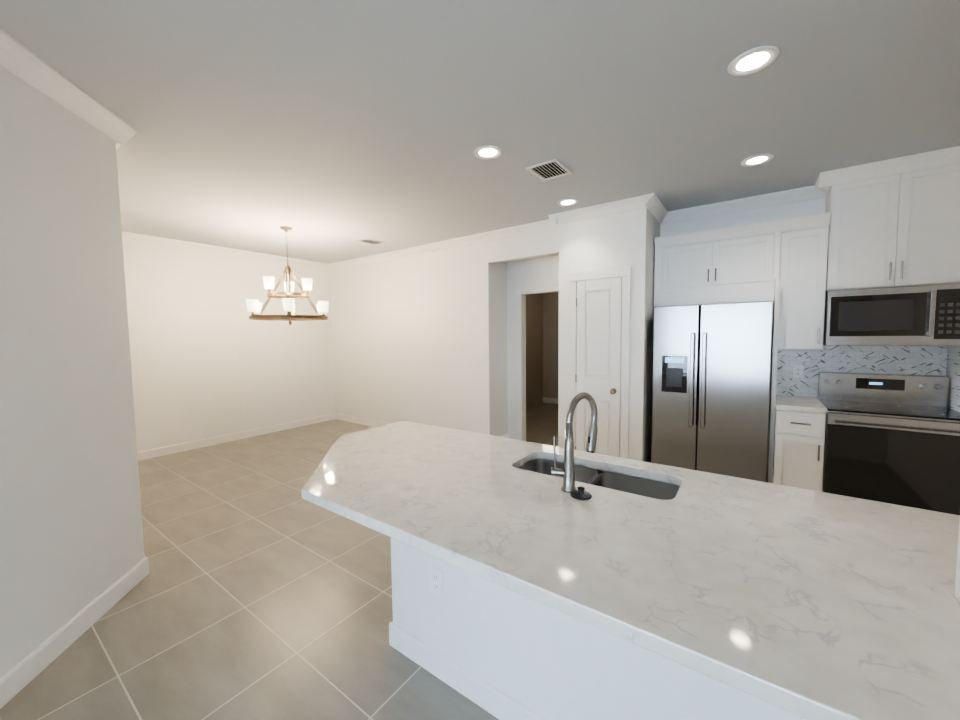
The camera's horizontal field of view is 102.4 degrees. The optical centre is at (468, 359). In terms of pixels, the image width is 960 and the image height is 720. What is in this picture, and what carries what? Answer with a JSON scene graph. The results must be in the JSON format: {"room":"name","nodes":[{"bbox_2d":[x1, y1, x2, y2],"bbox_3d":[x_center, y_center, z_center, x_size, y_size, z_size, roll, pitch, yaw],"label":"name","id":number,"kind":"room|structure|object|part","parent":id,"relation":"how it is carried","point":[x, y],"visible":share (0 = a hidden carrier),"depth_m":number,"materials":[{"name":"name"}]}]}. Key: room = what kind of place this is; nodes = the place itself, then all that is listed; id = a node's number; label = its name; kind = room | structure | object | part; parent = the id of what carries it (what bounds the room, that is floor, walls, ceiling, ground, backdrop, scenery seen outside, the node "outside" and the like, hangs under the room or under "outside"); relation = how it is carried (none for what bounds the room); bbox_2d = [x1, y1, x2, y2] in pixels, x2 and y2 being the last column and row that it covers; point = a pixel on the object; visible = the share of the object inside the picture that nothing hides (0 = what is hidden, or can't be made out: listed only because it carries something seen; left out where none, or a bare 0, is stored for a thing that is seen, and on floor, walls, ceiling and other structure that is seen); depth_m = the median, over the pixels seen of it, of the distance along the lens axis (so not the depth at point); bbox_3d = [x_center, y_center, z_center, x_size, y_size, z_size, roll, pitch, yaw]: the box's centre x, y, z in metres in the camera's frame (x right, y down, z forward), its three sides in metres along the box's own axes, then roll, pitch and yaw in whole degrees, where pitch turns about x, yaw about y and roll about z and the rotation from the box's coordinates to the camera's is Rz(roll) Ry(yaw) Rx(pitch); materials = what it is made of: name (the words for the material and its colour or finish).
{"room":"kitchen and dining room","nodes":[
{"label":"kitchen and dining room","id":0,"kind":"room"},
{"bbox_2d":[0,402,557,719],"bbox_3d":[-0.324,1.497,1.587,10.900,0.100,14.700,2,5,36],"label":"floor","id":1,"kind":"structure","parent":0,"point":[262,590],"depth_m":2.15,"materials":[{"name":"tile"}]},
{"bbox_2d":[389,469,806,719],"bbox_3d":[0.908,1.005,1.403,2.702,0.874,0.752,2,5,36],"label":"kitchen island","id":2,"kind":"object","parent":1,"relation":"on","point":[499,652],"visible":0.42,"depth_m":1.46,"materials":[{"name":"paint"}]},
{"bbox_2d":[430,566,442,596],"bbox_3d":[-0.145,0.990,1.722,0.072,0.116,0.008,2,5,36],"label":"outlet","id":3,"kind":"object","parent":2,"relation":"attached to","point":[436,581],"visible":1,"depth_m":1.72,"materials":[{"name":"white plastic"}]},
{"bbox_2d":[301,421,959,719],"bbox_3d":[0.525,0.533,1.414,3.358,0.075,1.155,2,5,36],"label":"island countertop","id":4,"kind":"structure","parent":2,"relation":"on","point":[807,604],"depth_m":1.08,"materials":[{"name":"stone"}]},
{"bbox_2d":[551,392,597,492],"bbox_3d":[0.445,0.325,1.614,0.122,0.384,0.244,2,5,36],"label":"faucet","id":5,"kind":"object","parent":4,"relation":"on","point":[567,472],"visible":0.96,"depth_m":1.54,"materials":[{"name":"silver metal"}]},
{"bbox_3d":[0.434,0.509,1.490,0.082,0.034,0.082,2,5,36],"label":"sink hole cap","id":6,"kind":"part","parent":4,"relation":"part of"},
{"bbox_2d":[519,459,679,499],"bbox_3d":[0.563,0.653,1.767,0.763,0.210,0.362,2,5,36],"label":"sink","id":7,"kind":"object","parent":4,"relation":"in","point":[640,486],"visible":0.06,"depth_m":1.84,"materials":[{"name":"silver metal"}]},
{"bbox_2d":[651,301,772,481],"bbox_3d":[2.379,0.366,3.814,0.926,1.795,0.702,2,5,36],"label":"refrigerator","id":8,"kind":"object","parent":1,"relation":"on","point":[711,386],"visible":0.9,"depth_m":3.54,"materials":[{"name":"silver metal"}]},
{"bbox_2d":[772,407,825,491],"bbox_3d":[2.939,0.843,3.471,0.317,0.873,0.682,2,5,36],"label":"base cabinet","id":9,"kind":"object","parent":1,"relation":"on","point":[799,447],"visible":0.77,"depth_m":3.22,"materials":[{"name":"paint"}]},
{"bbox_2d":[775,395,826,413],"bbox_3d":[2.937,0.386,3.447,0.321,0.040,0.657,2,5,36],"label":"countertop","id":10,"kind":"structure","parent":9,"relation":"on","point":[801,403],"depth_m":3.28,"materials":[{"name":"stone"}]},
{"bbox_2d":[817,371,959,514],"bbox_3d":[3.366,0.717,3.118,0.774,1.160,0.710,2,5,36],"label":"range","id":11,"kind":"object","parent":1,"relation":"on","point":[892,438],"visible":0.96,"depth_m":2.96,"materials":[{"name":"silver metal"}]},
{"bbox_2d":[0,66,959,677],"bbox_3d":[-1.268,0.127,0.127,10.570,2.850,11.200,2,5,36],"label":"wall","id":12,"kind":"structure","parent":0,"point":[114,354],"depth_m":3.98,"materials":[{"name":"paint"}]},
{"bbox_2d":[0,28,825,708],"bbox_3d":[-0.279,-0.170,4.478,6.755,2.849,8.999,2,5,36],"label":"trim","id":13,"kind":"structure","parent":12,"relation":"attached to","point":[30,68],"depth_m":3.75,"materials":[{"name":"paint"}]},
{"bbox_2d":[569,266,630,458],"bbox_3d":[1.356,0.157,4.077,0.633,2.205,0.084,2,5,36],"label":"pantry door","id":14,"kind":"structure","parent":12,"relation":"in","point":[599,312],"depth_m":4.06,"materials":[{"name":"paint"}]},
{"bbox_2d":[654,219,781,482],"bbox_3d":[2.428,-0.002,3.876,1.029,2.520,0.538,2,5,36],"label":"upper cabinet","id":15,"kind":"object","parent":12,"relation":"attached to","point":[736,264],"visible":1,"depth_m":3.68,"materials":[{"name":"paint"}]},
{"bbox_2d":[777,212,830,349],"bbox_3d":[2.999,-0.673,3.485,0.315,1.144,0.407,2,5,36],"label":"upper cabinet","id":16,"kind":"object","parent":12,"relation":"attached to","point":[803,260],"visible":0.96,"depth_m":3.37,"materials":[{"name":"paint"}]},
{"bbox_2d":[776,345,959,410],"bbox_3d":[3.262,0.126,3.214,1.105,0.497,0.629,2,5,36],"label":"tile backsplash","id":17,"kind":"structure","parent":12,"relation":"attached to","point":[918,360],"depth_m":3.41,"materials":[{"name":"tile"}]},
{"bbox_2d":[793,366,802,377],"bbox_3d":[3.144,0.112,3.679,0.072,0.116,0.008,2,5,36],"label":"outlet","id":18,"kind":"object","parent":17,"relation":"attached to","point":[797,371],"visible":1,"depth_m":3.68,"materials":[{"name":"white plastic"}]},
{"bbox_2d":[815,146,959,291],"bbox_3d":[3.398,-1.073,3.145,0.868,0.968,0.432,2,5,36],"label":"upper cabinet","id":19,"kind":"object","parent":12,"relation":"attached to","point":[894,222],"visible":1,"depth_m":3.02,"materials":[{"name":"paint"}]},
{"bbox_2d":[823,283,959,345],"bbox_3d":[3.437,-0.353,3.164,0.774,0.458,0.443,2,5,36],"label":"over-the-range microwave","id":20,"kind":"object","parent":19,"relation":"attached to","point":[923,315],"visible":1,"depth_m":3.02,"materials":[{"name":"silver metal"}]},
{"bbox_2d":[0,0,959,263],"bbox_3d":[-0.363,-1.446,1.395,10.900,0.100,14.700,2,5,36],"label":"ceiling","id":21,"kind":"structure","parent":0,"point":[330,130],"depth_m":2.18,"materials":[{"name":"paint"}]},
{"bbox_2d":[246,226,328,324],"bbox_3d":[-2.174,-1.000,4.644,0.869,1.164,0.984,2,5,36],"label":"chandelier","id":22,"kind":"object","parent":21,"relation":"hanging from","point":[254,307],"visible":1,"depth_m":4.58,"materials":[{"name":"wood"},{"name":"glass"},{"name":"metal"}]},
{"bbox_2d":[358,238,384,244],"bbox_3d":[-1.349,-1.634,5.332,0.240,0.011,0.300,2,5,36],"label":"ceiling vent","id":23,"kind":"object","parent":21,"relation":"in","point":[371,241],"visible":0.98,"depth_m":5.31,"materials":[{"name":"metal"}]},
{"bbox_2d":[474,145,501,158],"bbox_3d":[0.137,-1.487,2.766,0.204,0.009,0.204,2,5,36],"label":"recessed light","id":24,"kind":"object","parent":21,"relation":"in","point":[488,152],"visible":0.98,"depth_m":2.76,"materials":[{"name":"paint"}]},
{"bbox_2d":[526,159,571,180],"bbox_3d":[0.646,-1.514,3.085,0.260,0.011,0.320,2,5,36],"label":"ceiling vent","id":25,"kind":"object","parent":21,"relation":"in","point":[550,169],"visible":1,"depth_m":3.07,"materials":[{"name":"metal"}]},
{"bbox_2d":[557,199,577,205],"bbox_3d":[0.985,-1.569,3.840,0.204,0.009,0.204,2,5,36],"label":"recessed light","id":26,"kind":"object","parent":21,"relation":"in","point":[566,202],"visible":0.98,"depth_m":3.84,"materials":[{"name":"paint"}]},
{"bbox_2d":[727,45,779,75],"bbox_3d":[1.375,-1.445,1.868,0.204,0.009,0.204,2,5,36],"label":"recessed light","id":27,"kind":"object","parent":21,"relation":"in","point":[753,60],"visible":1,"depth_m":1.86,"materials":[{"name":"paint"}]},
{"bbox_2d":[741,154,773,166],"bbox_3d":[2.204,-1.527,2.950,0.204,0.009,0.204,2,5,36],"label":"recessed light","id":28,"kind":"object","parent":21,"relation":"in","point":[756,160],"visible":1,"depth_m":2.94,"materials":[{"name":"paint"}]},
{"bbox_2d":[526,294,542,407],"bbox_3d":[0.731,-0.380,7.477,0.120,2.850,3.200,2,5,36],"label":"wall","id":29,"kind":"structure","parent":0,"point":[542,339],"depth_m":8.31,"materials":[{"name":"paint"}]},
{"bbox_2d":[543,292,558,397],"bbox_3d":[2.731,-0.435,7.915,2.520,2.850,0.120,2,5,36],"label":"wall","id":30,"kind":"structure","parent":0,"point":[550,300],"depth_m":8.52,"materials":[{"name":"paint"}]}
]}

